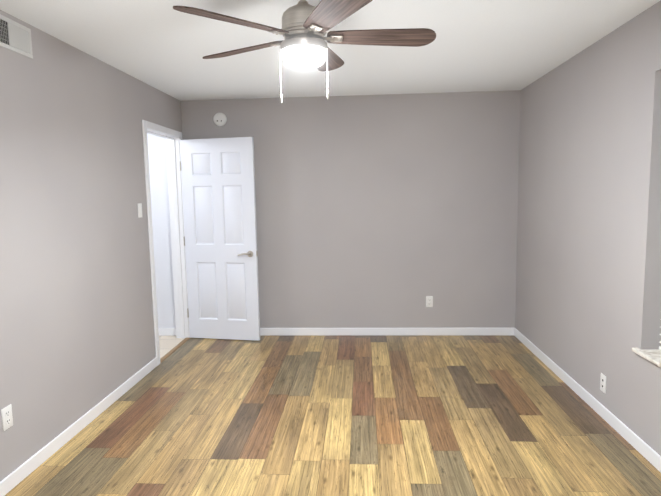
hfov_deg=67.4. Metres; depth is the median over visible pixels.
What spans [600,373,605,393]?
electrical outlet
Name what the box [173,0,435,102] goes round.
fan
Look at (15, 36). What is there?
air vent
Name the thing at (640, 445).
baseboard
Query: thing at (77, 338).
wall
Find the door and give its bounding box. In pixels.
[180,137,259,340]
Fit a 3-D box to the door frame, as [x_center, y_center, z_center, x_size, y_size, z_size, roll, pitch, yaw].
[-1.586,-0.065,4.696,0.152,2.120,0.900,-1,6,4]
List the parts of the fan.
blade, blade, glass, blade, blade, blade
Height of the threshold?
0.007 m
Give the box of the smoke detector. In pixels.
[213,113,226,125]
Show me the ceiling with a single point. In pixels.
(164, 46)
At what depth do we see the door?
4.99 m
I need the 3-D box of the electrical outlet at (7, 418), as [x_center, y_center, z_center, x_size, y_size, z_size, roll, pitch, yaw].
[-1.649,0.866,2.530,0.008,0.115,0.070,-1,6,4]
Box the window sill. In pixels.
[632,347,660,367]
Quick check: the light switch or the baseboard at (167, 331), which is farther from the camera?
the baseboard at (167, 331)
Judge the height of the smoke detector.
0.136 m
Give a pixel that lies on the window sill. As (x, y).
(653, 356)
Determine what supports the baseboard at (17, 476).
attached to the wall at (77, 338)
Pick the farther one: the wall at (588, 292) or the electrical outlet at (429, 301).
the electrical outlet at (429, 301)
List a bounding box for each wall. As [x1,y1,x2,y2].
[0,10,181,480]
[147,90,520,327]
[515,1,660,455]
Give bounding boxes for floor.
[5,336,660,495]
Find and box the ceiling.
[0,0,660,100]
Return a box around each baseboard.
[0,357,156,495]
[158,328,175,335]
[260,328,513,335]
[514,328,660,472]
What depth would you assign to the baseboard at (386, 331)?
5.15 m
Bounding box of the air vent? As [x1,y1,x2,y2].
[0,14,32,58]
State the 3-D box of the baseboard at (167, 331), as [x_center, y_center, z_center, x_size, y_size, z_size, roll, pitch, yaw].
[-2.145,0.901,5.327,1.100,0.082,0.014,-1,6,4]
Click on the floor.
(389, 416)
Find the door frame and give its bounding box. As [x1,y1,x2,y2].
[142,120,189,365]
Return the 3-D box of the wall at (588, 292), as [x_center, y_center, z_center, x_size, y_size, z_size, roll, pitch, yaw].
[1.815,-0.010,2.173,0.240,2.440,5.576,-1,6,4]
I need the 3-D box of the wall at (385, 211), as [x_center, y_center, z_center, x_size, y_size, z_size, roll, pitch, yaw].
[-0.286,-0.300,5.143,4.923,2.440,0.120,-1,6,4]
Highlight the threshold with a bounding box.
[160,338,188,362]
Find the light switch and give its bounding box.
[137,203,141,217]
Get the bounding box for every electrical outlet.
[1,404,12,430]
[426,296,432,306]
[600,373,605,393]

